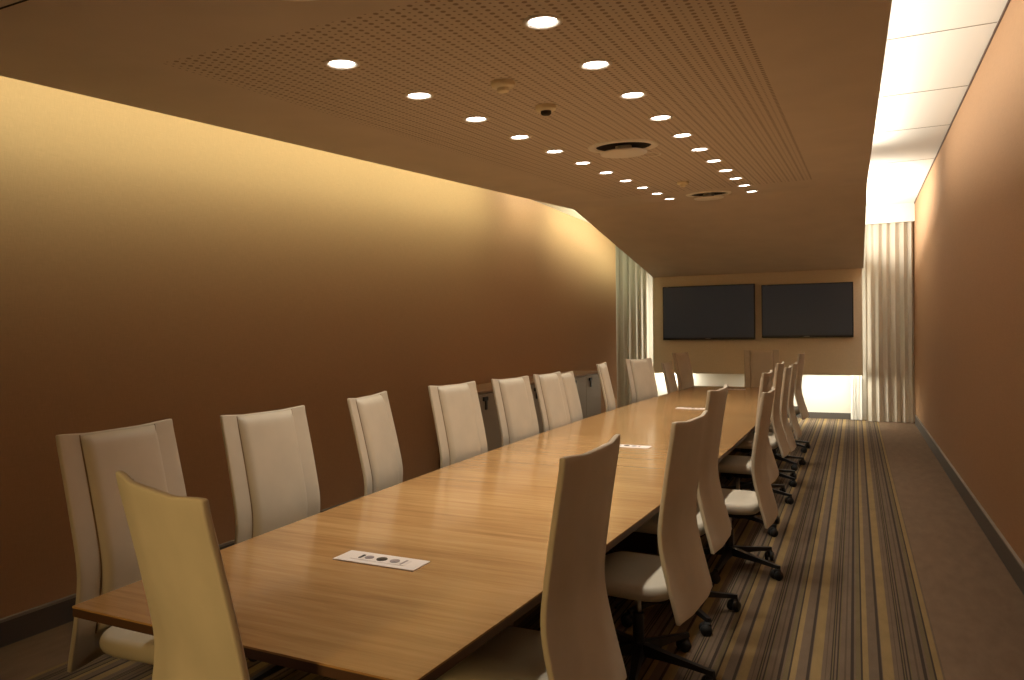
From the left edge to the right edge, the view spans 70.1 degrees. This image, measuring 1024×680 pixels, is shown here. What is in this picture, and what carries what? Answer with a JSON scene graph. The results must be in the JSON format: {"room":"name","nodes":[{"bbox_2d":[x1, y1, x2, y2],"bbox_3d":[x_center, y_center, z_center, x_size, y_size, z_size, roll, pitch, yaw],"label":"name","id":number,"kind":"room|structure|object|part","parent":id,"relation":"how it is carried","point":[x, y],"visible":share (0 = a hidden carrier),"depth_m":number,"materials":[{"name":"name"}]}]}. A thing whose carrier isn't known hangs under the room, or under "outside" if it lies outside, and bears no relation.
{"room":"conference room","nodes":[
{"label":"conference room","id":0,"kind":"room"},
{"bbox_2d":[0,76,616,618],"bbox_3d":[-1.384,-0.162,6.393,0.100,3.345,15.200,0,1,25],"label":"wall","id":1,"kind":"structure","parent":0,"point":[155,266],"depth_m":5.03,"materials":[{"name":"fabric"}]},
{"bbox_2d":[0,496,363,647],"bbox_3d":[-1.314,1.440,6.372,0.022,0.140,15.180,0,1,25],"label":"baseboard","id":2,"kind":"structure","parent":1,"relation":"attached to","point":[22,625],"depth_m":3.85,"materials":[{"name":"grey"}]},
{"bbox_2d":[476,371,597,393],"bbox_3d":[0.289,0.505,9.241,0.467,0.028,4.000,0,1,25],"label":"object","id":3,"kind":"structure","parent":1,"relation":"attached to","point":[486,387],"depth_m":8.56,"materials":[{"name":"brown"}]},
{"bbox_2d":[0,0,891,276],"bbox_3d":[0.908,-1.369,5.753,3.500,0.859,15.420,0,1,25],"label":"ceiling","id":4,"kind":"structure","parent":0,"point":[823,60],"depth_m":3.96,"materials":[{"name":"paint"}]},
{"bbox_2d":[0,0,27,9],"bbox_3d":[-0.831,-1.130,2.049,3.500,0.004,0.008,0,1,25],"label":"trim","id":5,"kind":"structure","parent":4,"relation":"attached to","point":[22,0],"depth_m":2.44,"materials":[{"name":"grey"}]},
{"bbox_2d":[285,0,314,0],"bbox_3d":[-0.671,-1.119,2.200,0.523,0.092,0.522,0,1,36],"label":"ceiling vent","id":6,"kind":"object","parent":4,"relation":"in","point":[285,0],"visible":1,"depth_m":2.35,"materials":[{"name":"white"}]},
{"bbox_2d":[686,190,731,200],"bbox_3d":[2.299,-1.683,8.531,0.523,0.092,0.522,0,1,36],"label":"ceiling vent","id":7,"kind":"object","parent":4,"relation":"in","point":[704,195],"visible":1,"depth_m":8.47,"materials":[{"name":"white"}]},
{"bbox_2d":[163,0,812,198],"bbox_3d":[0.835,-1.481,5.382,2.275,0.512,6.110,0,1,25],"label":"ceiling","id":8,"kind":"structure","parent":0,"point":[699,63],"depth_m":3.61,"materials":[{"name":"brown wood"}]},
{"bbox_2d":[324,58,359,69],"bbox_3d":[-0.746,-1.221,3.206,0.155,0.035,0.155,0,1,31],"label":"recessed light","id":9,"kind":"object","parent":8,"relation":"in","point":[337,63],"visible":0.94,"depth_m":3.20,"materials":[{"name":"white"}]},
{"bbox_2d":[404,91,433,99],"bbox_3d":[-0.480,-1.272,3.774,0.155,0.035,0.155,0,1,31],"label":"recessed light","id":10,"kind":"object","parent":8,"relation":"in","point":[415,95],"visible":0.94,"depth_m":3.77,"materials":[{"name":"white"}]},
{"bbox_2d":[463,116,488,122],"bbox_3d":[-0.213,-1.322,4.342,0.155,0.035,0.155,0,1,31],"label":"recessed light","id":11,"kind":"object","parent":8,"relation":"in","point":[473,119],"visible":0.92,"depth_m":4.34,"materials":[{"name":"white"}]},
{"bbox_2d":[491,79,514,93],"bbox_3d":[-0.044,-1.247,3.595,0.119,0.056,0.119,-1,1,19],"label":"smoke detector","id":12,"kind":"object","parent":8,"relation":"attached to","point":[502,86],"visible":1,"depth_m":3.56,"materials":[{"name":"beige plastic"}]},
{"bbox_2d":[508,134,531,139],"bbox_3d":[0.053,-1.373,4.910,0.155,0.035,0.155,0,1,31],"label":"recessed light","id":13,"kind":"object","parent":8,"relation":"in","point":[519,136],"visible":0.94,"depth_m":4.91,"materials":[{"name":"white"}]},
{"bbox_2d":[523,14,562,29],"bbox_3d":[0.118,-1.228,2.800,0.155,0.035,0.155,0,1,31],"label":"recessed light","id":14,"kind":"object","parent":8,"relation":"in","point":[539,20],"visible":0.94,"depth_m":2.79,"materials":[{"name":"white"}]},
{"bbox_2d":[535,103,555,115],"bbox_3d":[0.191,-1.292,4.103,0.119,0.056,0.119,-1,1,19],"label":"smoke detector","id":15,"kind":"object","parent":8,"relation":"attached to","point":[545,109],"visible":1,"depth_m":4.07,"materials":[{"name":"beige"}]},
{"bbox_2d":[544,149,564,153],"bbox_3d":[0.320,-1.423,5.478,0.155,0.035,0.155,0,1,31],"label":"recessed light","id":16,"kind":"object","parent":8,"relation":"in","point":[552,151],"visible":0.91,"depth_m":5.47,"materials":[{"name":"white"}]},
{"bbox_2d":[573,161,591,164],"bbox_3d":[0.586,-1.474,6.046,0.155,0.035,0.155,0,1,31],"label":"recessed light","id":17,"kind":"object","parent":8,"relation":"in","point":[579,162],"visible":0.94,"depth_m":6.03,"materials":[{"name":"white"}]},
{"bbox_2d":[578,59,611,69],"bbox_3d":[0.385,-1.279,3.368,0.155,0.035,0.155,0,1,31],"label":"recessed light","id":18,"kind":"object","parent":8,"relation":"in","point":[593,64],"visible":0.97,"depth_m":3.36,"materials":[{"name":"white"}]},
{"bbox_2d":[598,171,614,173],"bbox_3d":[0.853,-1.525,6.614,0.155,0.035,0.155,0,1,31],"label":"recessed light","id":19,"kind":"object","parent":8,"relation":"in","point":[602,172],"visible":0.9,"depth_m":6.60,"materials":[{"name":"white"}]},
{"bbox_2d":[588,139,659,157],"bbox_3d":[0.822,-1.403,5.383,0.523,0.092,0.522,0,1,36],"label":"ceiling vent","id":20,"kind":"object","parent":8,"relation":"in","point":[619,148],"visible":1,"depth_m":5.32,"materials":[{"name":"white"}]},
{"bbox_2d":[618,179,633,181],"bbox_3d":[1.119,-1.575,7.182,0.155,0.035,0.155,0,1,31],"label":"recessed light","id":21,"kind":"object","parent":8,"relation":"in","point":[625,180],"visible":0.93,"depth_m":7.17,"materials":[{"name":"white"}]},
{"bbox_2d":[618,91,646,98],"bbox_3d":[0.651,-1.329,3.936,0.155,0.035,0.155,0,1,31],"label":"recessed light","id":22,"kind":"object","parent":8,"relation":"in","point":[632,94],"visible":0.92,"depth_m":3.93,"materials":[{"name":"white"}]},
{"bbox_2d":[635,186,649,188],"bbox_3d":[1.385,-1.626,7.750,0.155,0.035,0.155,0,1,31],"label":"recessed light","id":23,"kind":"object","parent":8,"relation":"in","point":[643,187],"visible":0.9,"depth_m":7.74,"materials":[{"name":"white"}]},
{"bbox_2d":[648,114,673,120],"bbox_3d":[0.917,-1.380,4.504,0.155,0.035,0.155,0,1,31],"label":"recessed light","id":24,"kind":"object","parent":8,"relation":"in","point":[662,117],"visible":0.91,"depth_m":4.50,"materials":[{"name":"white"}]},
{"bbox_2d":[671,133,693,137],"bbox_3d":[1.184,-1.430,5.072,0.155,0.035,0.155,0,1,31],"label":"recessed light","id":25,"kind":"object","parent":8,"relation":"in","point":[678,135],"visible":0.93,"depth_m":5.07,"materials":[{"name":"white"}]},
{"bbox_2d":[677,181,688,186],"bbox_3d":[1.743,-1.589,7.447,0.119,0.056,0.119,-1,1,19],"label":"smoke detector","id":26,"kind":"object","parent":8,"relation":"attached to","point":[681,183],"visible":1,"depth_m":7.42,"materials":[{"name":"beige"}]},
{"bbox_2d":[690,147,709,151],"bbox_3d":[1.450,-1.481,5.640,0.155,0.035,0.155,0,1,31],"label":"recessed light","id":27,"kind":"object","parent":8,"relation":"in","point":[699,149],"visible":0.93,"depth_m":5.64,"materials":[{"name":"white"}]},
{"bbox_2d":[704,159,722,162],"bbox_3d":[1.717,-1.532,6.208,0.155,0.035,0.155,0,1,31],"label":"recessed light","id":28,"kind":"object","parent":8,"relation":"in","point":[711,160],"visible":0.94,"depth_m":6.20,"materials":[{"name":"white"}]},
{"bbox_2d":[717,169,733,171],"bbox_3d":[1.983,-1.582,6.776,0.155,0.035,0.155,0,1,31],"label":"recessed light","id":29,"kind":"object","parent":8,"relation":"in","point":[722,170],"visible":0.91,"depth_m":6.77,"materials":[{"name":"white"}]},
{"bbox_2d":[728,177,743,179],"bbox_3d":[2.250,-1.633,7.344,0.155,0.035,0.155,0,1,31],"label":"recessed light","id":30,"kind":"object","parent":8,"relation":"in","point":[734,178],"visible":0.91,"depth_m":7.33,"materials":[{"name":"white"}]},
{"bbox_2d":[737,184,751,186],"bbox_3d":[2.516,-1.683,7.912,0.155,0.035,0.155,0,1,31],"label":"recessed light","id":31,"kind":"object","parent":8,"relation":"in","point":[743,185],"visible":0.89,"depth_m":7.91,"materials":[{"name":"white"}]},
{"bbox_2d":[0,418,1023,679],"bbox_3d":[0.830,1.538,5.974,5.800,0.100,16.480,0,1,25],"label":"floor","id":32,"kind":"structure","parent":0,"point":[888,572],"depth_m":4.22,"materials":[{"name":"carpet"}]},
{"bbox_2d":[55,419,186,672],"bbox_3d":[-1.205,0.934,2.726,0.721,1.212,0.692,-1,1,20],"label":"chair","id":33,"kind":"object","parent":32,"relation":"on","point":[105,555],"visible":0.55,"depth_m":2.64,"materials":[{"name":"beige leather"}]},
{"bbox_3d":[-1.201,1.070,2.700,0.470,0.096,0.476,-1,1,20],"label":"seat","id":34,"kind":"part","parent":33,"relation":"part of","materials":[{"name":"beige leather"}]},
{"bbox_2d":[116,471,249,679],"bbox_3d":[-0.654,0.940,1.967,0.702,1.202,0.712,0,1,43],"label":"chair","id":35,"kind":"object","parent":32,"relation":"on","point":[197,636],"visible":1,"depth_m":1.70,"materials":[{"name":"beige leather"}]},
{"bbox_2d":[220,405,319,679],"bbox_3d":[-0.937,0.935,3.381,0.729,1.193,0.693,0,1,29],"label":"chair","id":36,"kind":"object","parent":32,"relation":"on","point":[273,477],"visible":0.44,"depth_m":3.45,"materials":[{"name":"beige leather"}]},
{"bbox_3d":[-1.154,0.754,3.521,0.116,0.831,0.524,-2,0,29],"label":"backrest","id":37,"kind":"part","parent":36,"relation":"part of","materials":[{"name":"beige leather"}]},
{"bbox_2d":[347,391,402,495],"bbox_3d":[-0.494,0.915,4.165,0.713,1.209,0.718,-1,1,13],"label":"chair","id":38,"kind":"object","parent":32,"relation":"on","point":[371,415],"visible":0.48,"depth_m":4.11,"materials":[{"name":"beige leather"}]},
{"bbox_2d":[72,386,771,679],"bbox_3d":[1.253,1.110,6.281,1.530,0.740,9.555,0,1,25],"label":"conference table","id":39,"kind":"object","parent":32,"relation":"on","point":[482,522],"visible":0.61,"depth_m":2.68,"materials":[{"name":"brown wood"}]},
{"bbox_2d":[333,550,429,570],"bbox_3d":[-0.470,0.788,2.619,0.344,0.010,0.112,0,1,25],"label":"plate","id":40,"kind":"object","parent":39,"relation":"on","point":[388,561],"visible":1,"depth_m":2.60,"materials":[{"name":"white metal"}]},
{"bbox_2d":[376,557,387,560],"bbox_3d":[-0.466,0.785,2.617,0.040,0.003,0.040,0,1,25],"label":"socket","id":41,"kind":"object","parent":40,"relation":"attached to","point":[377,558],"depth_m":2.62,"materials":[{"name":"black plastic"}]},
{"bbox_2d":[390,559,399,562],"bbox_3d":[-0.416,0.784,2.593,0.036,0.003,0.036,0,1,25],"label":"socket","id":42,"kind":"object","parent":40,"relation":"attached to","point":[391,560],"depth_m":2.59,"materials":[{"name":"grey"}]},
{"bbox_2d":[603,443,651,448],"bbox_3d":[0.809,0.750,5.178,0.344,0.010,0.112,0,1,25],"label":"plate","id":43,"kind":"object","parent":39,"relation":"on","point":[621,445],"visible":0.72,"depth_m":5.13,"materials":[{"name":"white"}]},
{"bbox_2d":[675,407,704,409],"bbox_3d":[1.893,0.716,7.651,0.344,0.010,0.112,0,1,25],"label":"plate","id":44,"kind":"object","parent":39,"relation":"on","point":[677,407],"visible":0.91,"depth_m":7.63,"materials":[{"name":"white"}]},
{"bbox_2d":[428,381,487,468],"bbox_3d":[-0.159,0.901,4.790,0.697,1.219,0.709,0,1,32],"label":"chair","id":45,"kind":"object","parent":32,"relation":"on","point":[458,420],"visible":0.37,"depth_m":4.84,"materials":[{"name":"beige leather"}]},
{"bbox_2d":[478,391,501,451],"bbox_3d":[-0.258,1.010,8.047,0.466,0.945,1.314,0,1,25],"label":"base cabinet","id":46,"kind":"object","parent":32,"relation":"on","point":[486,400],"visible":0.2,"depth_m":7.62,"materials":[{"name":"brown wood"}]},
{"bbox_3d":[-0.271,0.650,7.503,0.021,0.135,0.100,0,1,25],"label":"handle","id":47,"kind":"part","parent":46,"relation":"part of","materials":[{"name":"black plastic"}]},
{"bbox_2d":[491,376,538,446],"bbox_3d":[0.266,0.897,5.650,0.721,1.200,0.709,0,1,34],"label":"chair","id":48,"kind":"object","parent":32,"relation":"on","point":[517,417],"visible":0.43,"depth_m":5.74,"materials":[{"name":"beige leather"}]},
{"bbox_2d":[436,434,626,679],"bbox_3d":[0.040,0.926,2.376,0.721,1.205,0.701,0,1,26],"label":"chair","id":49,"kind":"object","parent":32,"relation":"on","point":[577,639],"visible":1,"depth_m":2.24,"materials":[{"name":"beige leather"}]},
{"bbox_3d":[0.011,1.070,2.377,0.470,0.096,0.476,0,1,26],"label":"seat","id":50,"kind":"part","parent":49,"relation":"part of","materials":[{"name":"beige leather"}]},
{"bbox_3d":[0.240,0.739,2.263,0.116,0.831,0.524,-3,-1,26],"label":"backrest","id":51,"kind":"part","parent":49,"relation":"part of","materials":[{"name":"beige leather"}]},
{"bbox_2d":[531,384,543,433],"bbox_3d":[0.303,0.993,9.242,0.466,0.945,1.314,0,1,25],"label":"base cabinet","id":52,"kind":"object","parent":32,"relation":"on","point":[534,393],"visible":0.12,"depth_m":8.75,"materials":[{"name":"brown"}]},
{"bbox_2d":[533,371,570,431],"bbox_3d":[0.599,0.887,6.300,0.721,1.200,0.688,0,1,29],"label":"chair","id":53,"kind":"object","parent":32,"relation":"on","point":[553,405],"visible":0.4,"depth_m":6.32,"materials":[{"name":"beige leather"}]},
{"bbox_2d":[561,371,582,422],"bbox_3d":[0.786,0.894,6.849,0.730,1.173,0.691,0,1,21],"label":"chair","id":54,"kind":"object","parent":32,"relation":"on","point":[572,397],"visible":0.33,"depth_m":6.93,"materials":[{"name":"beige leather"}]},
{"bbox_2d":[574,373,600,418],"bbox_3d":[0.864,0.976,10.437,0.466,0.945,1.314,0,1,25],"label":"base cabinet","id":55,"kind":"object","parent":32,"relation":"on","point":[588,386],"visible":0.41,"depth_m":10.47,"materials":[{"name":"brown wood"}]},
{"bbox_3d":[0.908,0.946,10.053,0.020,0.860,0.650,0,1,25],"label":"door","id":56,"kind":"part","parent":55,"relation":"part of","materials":[{"name":"brown wood"}]},
{"bbox_3d":[1.187,0.938,10.647,0.020,0.860,0.650,0,1,25],"label":"door","id":57,"kind":"part","parent":55,"relation":"part of","materials":[{"name":"brown wood"}]},
{"bbox_2d":[596,362,615,411],"bbox_3d":[1.297,0.857,7.877,0.729,1.218,0.695,0,1,26],"label":"chair","id":58,"kind":"object","parent":32,"relation":"on","point":[604,377],"visible":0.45,"depth_m":7.77,"materials":[{"name":"beige leather"}]},
{"bbox_2d":[625,358,657,403],"bbox_3d":[1.783,0.840,8.996,0.716,1.220,0.704,-1,1,-42],"label":"chair","id":59,"kind":"object","parent":32,"relation":"on","point":[641,376],"visible":0.48,"depth_m":9.10,"materials":[{"name":"beige leather"}]},
{"bbox_2d":[605,410,715,679],"bbox_3d":[0.583,0.925,3.322,0.702,1.179,0.706,0,1,30],"label":"chair","id":60,"kind":"object","parent":32,"relation":"on","point":[680,575],"visible":0.88,"depth_m":3.18,"materials":[{"name":"beige leather"}]},
{"bbox_3d":[0.513,1.422,3.520,0.060,0.087,0.324,-1,1,-20],"label":"leg","id":61,"kind":"part","parent":60,"relation":"part of","materials":[{"name":"black plastic"}]},
{"bbox_3d":[0.556,1.081,3.348,0.470,0.096,0.476,0,1,30],"label":"seat","id":62,"kind":"part","parent":60,"relation":"part of","materials":[{"name":"beige leather"}]},
{"bbox_3d":[0.777,0.750,3.217,0.116,0.831,0.524,-3,-1,30],"label":"backrest","id":63,"kind":"part","parent":60,"relation":"part of","materials":[{"name":"beige leather"}]},
{"bbox_2d":[661,361,677,392],"bbox_3d":[2.479,0.870,10.160,0.719,1.123,0.711,0,1,27],"label":"chair","id":64,"kind":"object","parent":32,"relation":"on","point":[667,368],"visible":0.36,"depth_m":10.18,"materials":[{"name":"beige leather"}]},
{"bbox_2d":[611,384,740,636],"bbox_3d":[0.872,0.880,4.069,0.725,1.249,0.705,0,1,26],"label":"chair","id":65,"kind":"object","parent":32,"relation":"on","point":[713,521],"visible":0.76,"depth_m":3.85,"materials":[{"name":"beige leather"}]},
{"bbox_3d":[0.874,1.001,4.062,0.470,0.096,0.476,0,1,26],"label":"seat","id":66,"kind":"part","parent":65,"relation":"part of","materials":[{"name":"beige leather"}]},
{"bbox_3d":[0.952,1.413,3.872,0.060,0.087,0.325,-1,1,-16],"label":"leg","id":67,"kind":"part","parent":65,"relation":"part of","materials":[{"name":"black plastic"}]},
{"bbox_3d":[1.102,0.670,3.946,0.116,0.831,0.524,-3,-1,26],"label":"backrest","id":68,"kind":"part","parent":65,"relation":"part of","materials":[{"name":"beige leather"}]},
{"bbox_2d":[672,352,693,389],"bbox_3d":[2.795,0.802,10.851,0.720,1.238,0.690,0,1,39],"label":"chair","id":69,"kind":"object","parent":32,"relation":"on","point":[682,364],"visible":0.51,"depth_m":10.91,"materials":[{"name":"beige leather"}]},
{"bbox_2d":[696,387,782,583],"bbox_3d":[1.390,0.905,4.765,0.724,1.173,0.698,0,1,26],"label":"chair","id":70,"kind":"object","parent":32,"relation":"on","point":[740,504],"visible":0.91,"depth_m":4.59,"materials":[{"name":"beige leather"}]},
{"bbox_3d":[1.407,1.064,4.807,0.470,0.096,0.476,0,1,26],"label":"seat","id":71,"kind":"part","parent":70,"relation":"part of","materials":[{"name":"beige leather"}]},
{"bbox_3d":[1.606,1.397,4.878,0.324,0.087,0.060,-1,1,-24],"label":"leg","id":72,"kind":"part","parent":70,"relation":"part of","materials":[{"name":"black plastic"}]},
{"bbox_3d":[1.635,0.733,4.691,0.116,0.831,0.524,-3,-1,26],"label":"backrest","id":73,"kind":"part","parent":70,"relation":"part of","materials":[{"name":"beige leather"}]},
{"bbox_2d":[718,370,779,536],"bbox_3d":[1.745,0.862,5.776,0.707,1.234,0.713,0,1,26],"label":"chair","id":74,"kind":"object","parent":32,"relation":"on","point":[731,466],"visible":0.51,"depth_m":5.61,"materials":[{"name":"beige leather"}]},
{"bbox_3d":[1.769,0.991,5.796,0.470,0.096,0.476,0,1,26],"label":"seat","id":75,"kind":"part","parent":74,"relation":"part of","materials":[{"name":"beige leather"}]},
{"bbox_3d":[1.893,1.387,5.626,0.060,0.087,0.325,-1,1,-31],"label":"leg","id":76,"kind":"part","parent":74,"relation":"part of","materials":[{"name":"black plastic"}]},
{"bbox_3d":[1.989,0.659,5.683,0.116,0.831,0.524,-5,-2,26],"label":"backrest","id":77,"kind":"part","parent":74,"relation":"part of","materials":[{"name":"beige leather"}]},
{"bbox_2d":[721,361,793,504],"bbox_3d":[2.216,0.835,6.738,0.724,1.259,0.698,0,1,26],"label":"chair","id":78,"kind":"object","parent":32,"relation":"on","point":[780,440],"visible":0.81,"depth_m":6.57,"materials":[{"name":"beige leather"}]},
{"bbox_3d":[2.231,0.952,6.780,0.470,0.096,0.476,0,1,26],"label":"seat","id":79,"kind":"part","parent":78,"relation":"part of","materials":[{"name":"beige leather"}]},
{"bbox_3d":[2.431,1.369,6.853,0.324,0.087,0.060,-1,1,-24],"label":"leg","id":80,"kind":"part","parent":78,"relation":"part of","materials":[{"name":"black plastic"}]},
{"bbox_3d":[2.452,0.620,6.669,0.116,0.831,0.524,-5,-2,26],"label":"backrest","id":81,"kind":"part","parent":78,"relation":"part of","materials":[{"name":"beige leather"}]},
{"bbox_2d":[726,365,796,486],"bbox_3d":[2.561,0.862,7.512,0.707,1.183,0.713,0,1,26],"label":"chair","id":82,"kind":"object","parent":32,"relation":"on","point":[787,371],"visible":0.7,"depth_m":7.29,"materials":[{"name":"beige leather"}]},
{"bbox_3d":[2.585,1.017,7.532,0.470,0.096,0.476,0,1,26],"label":"seat","id":83,"kind":"part","parent":82,"relation":"part of","materials":[{"name":"beige leather"}]},
{"bbox_3d":[2.794,1.359,7.576,0.324,0.087,0.060,-1,1,-15],"label":"leg","id":84,"kind":"part","parent":82,"relation":"part of","materials":[{"name":"black plastic"}]},
{"bbox_3d":[2.710,1.362,7.362,0.060,0.087,0.325,-1,1,-31],"label":"leg","id":85,"kind":"part","parent":82,"relation":"part of","materials":[{"name":"black plastic"}]},
{"bbox_3d":[2.806,0.685,7.421,0.116,0.831,0.524,-5,-2,26],"label":"backrest","id":86,"kind":"part","parent":82,"relation":"part of","materials":[{"name":"beige leather"}]},
{"bbox_2d":[744,349,779,386],"bbox_3d":[3.739,0.780,10.889,0.692,1.259,0.731,-1,1,13],"label":"chair","id":87,"kind":"object","parent":32,"relation":"on","point":[756,362],"visible":0.34,"depth_m":11.12,"materials":[{"name":"beige leather"}]},
{"bbox_2d":[743,362,805,470],"bbox_3d":[2.975,0.851,8.397,0.719,1.179,0.711,0,1,26],"label":"chair","id":88,"kind":"object","parent":32,"relation":"on","point":[794,425],"visible":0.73,"depth_m":8.16,"materials":[{"name":"beige leather"}]},
{"bbox_3d":[2.985,1.008,8.394,0.470,0.096,0.476,0,1,26],"label":"seat","id":89,"kind":"part","parent":88,"relation":"part of","materials":[{"name":"beige leather"}]},
{"bbox_3d":[3.073,1.350,8.207,0.060,0.087,0.325,-1,1,-19],"label":"leg","id":90,"kind":"part","parent":88,"relation":"part of","materials":[{"name":"black plastic"}]},
{"bbox_3d":[3.205,0.677,8.283,0.116,0.831,0.524,-5,-2,26],"label":"backrest","id":91,"kind":"part","parent":88,"relation":"part of","materials":[{"name":"beige leather"}]},
{"bbox_2d":[787,353,809,452],"bbox_3d":[3.494,0.797,9.532,0.714,1.254,0.735,0,1,29],"label":"chair","id":92,"kind":"object","parent":32,"relation":"on","point":[801,408],"visible":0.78,"depth_m":9.29,"materials":[{"name":"beige leather"}]},
{"bbox_3d":[3.522,0.917,9.538,0.470,0.096,0.476,0,1,29],"label":"seat","id":93,"kind":"part","parent":92,"relation":"part of","materials":[{"name":"beige leather"}]},
{"bbox_3d":[3.736,0.586,9.414,0.116,0.831,0.524,-5,-2,29],"label":"backrest","id":94,"kind":"part","parent":92,"relation":"part of","materials":[{"name":"beige leather"}]},
{"bbox_3d":[3.736,1.330,9.561,0.324,0.087,0.060,-1,1,-9],"label":"leg","id":95,"kind":"part","parent":92,"relation":"part of","materials":[{"name":"black plastic"}]},
{"bbox_2d":[850,375,862,419],"bbox_3d":[5.870,0.966,12.435,0.185,0.790,0.061,0,1,25],"label":"sheer curtain","id":96,"kind":"object","parent":32,"relation":"on","point":[856,384],"visible":0.95,"depth_m":12.43,"materials":[{"name":"white fabric"}]},
{"bbox_2d":[865,221,913,422],"bbox_3d":[6.244,-0.287,12.083,0.700,3.288,0.110,0,1,25],"label":"curtain","id":97,"kind":"object","parent":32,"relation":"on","point":[888,246],"visible":1,"depth_m":12.08,"materials":[{"name":"beige fabric"}]},
{"bbox_2d":[533,200,588,222],"bbox_3d":[-0.323,-2.026,6.520,3.300,0.355,16.380,0,1,25],"label":"cove","id":98,"kind":"object","parent":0,"point":[572,212],"depth_m":10.70,"materials":[{"name":"beige paint"}]},
{"bbox_2d":[615,245,648,407],"bbox_3d":[2.260,-0.271,13.955,0.705,3.318,0.100,0,1,25],"label":"curtain","id":99,"kind":"object","parent":98,"relation":"hanging from","point":[632,323],"visible":0.63,"depth_m":13.97,"materials":[{"name":"beige fabric"}]},
{"bbox_2d":[652,268,862,375],"bbox_3d":[4.205,-0.288,12.793,3.495,1.770,0.100,0,1,25],"label":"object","id":100,"kind":"object","parent":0,"point":[823,355],"visible":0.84,"depth_m":12.66,"materials":[{"name":"brown wood"}]},
{"bbox_2d":[663,284,754,339],"bbox_3d":[3.497,-0.489,13.019,1.605,0.965,0.088,0,1,25],"label":"wall screen","id":101,"kind":"object","parent":100,"relation":"attached to","point":[708,312],"visible":1,"depth_m":12.97,"materials":[{"name":"black plastic"}]},
{"bbox_2d":[761,282,853,337],"bbox_3d":[4.973,-0.498,12.326,1.435,0.910,0.088,0,1,25],"label":"wall screen","id":102,"kind":"object","parent":100,"relation":"attached to","point":[807,309],"visible":1,"depth_m":12.28,"materials":[{"name":"black plastic"}]},
{"bbox_2d":[648,221,913,419],"bbox_3d":[4.240,-0.468,13.393,5.690,3.700,0.100,0,1,25],"label":"wall","id":103,"kind":"structure","parent":0,"point":[821,393],"depth_m":12.82,"materials":[{"name":"white paint"}]},
{"bbox_2d":[796,412,850,418],"bbox_3d":[4.195,1.330,13.374,4.000,0.105,0.020,0,1,25],"label":"baseboard","id":104,"kind":"structure","parent":103,"relation":"attached to","point":[826,415],"depth_m":12.74,"materials":[{"name":"grey"}]},
{"bbox_2d":[866,0,1007,205],"bbox_3d":[2.251,-2.174,5.309,2.390,0.100,16.380,0,1,25],"label":"ceiling","id":105,"kind":"structure","parent":0,"point":[948,59],"depth_m":6.05,"materials":[{"name":"beige"}]},
{"bbox_2d":[871,22,996,164],"bbox_3d":[2.689,-2.127,5.197,1.278,0.004,8.558,0,1,25],"label":"trim","id":106,"kind":"structure","parent":105,"relation":"attached to","point":[993,22],"depth_m":6.21,"materials":[{"name":"beige"}]},
{"bbox_2d":[913,0,1023,563],"bbox_3d":[3.309,-0.331,4.838,0.100,3.598,16.380,0,1,25],"label":"wall","id":107,"kind":"structure","parent":0,"point":[968,225],"depth_m":5.67,"materials":[{"name":"paint"}]},
{"bbox_2d":[865,202,914,223],"bbox_3d":[6.200,-2.080,12.018,0.750,0.300,0.040,0,1,25],"label":"trim","id":108,"kind":"structure","parent":107,"relation":"attached to","point":[902,212],"depth_m":11.99,"materials":[{"name":"white paint"}]},
{"bbox_2d":[914,0,1010,203],"bbox_3d":[3.147,-2.119,4.651,0.008,0.020,15.950,0,1,25],"label":"trim","id":109,"kind":"structure","parent":107,"relation":"attached to","point":[1008,1],"depth_m":5.99,"materials":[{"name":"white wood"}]},
{"bbox_2d":[915,415,1023,594],"bbox_3d":[3.174,1.393,4.662,0.020,0.157,15.900,0,1,25],"label":"baseboard","id":110,"kind":"structure","parent":107,"relation":"attached to","point":[1010,559],"depth_m":5.62,"materials":[{"name":"grey"}]}
]}

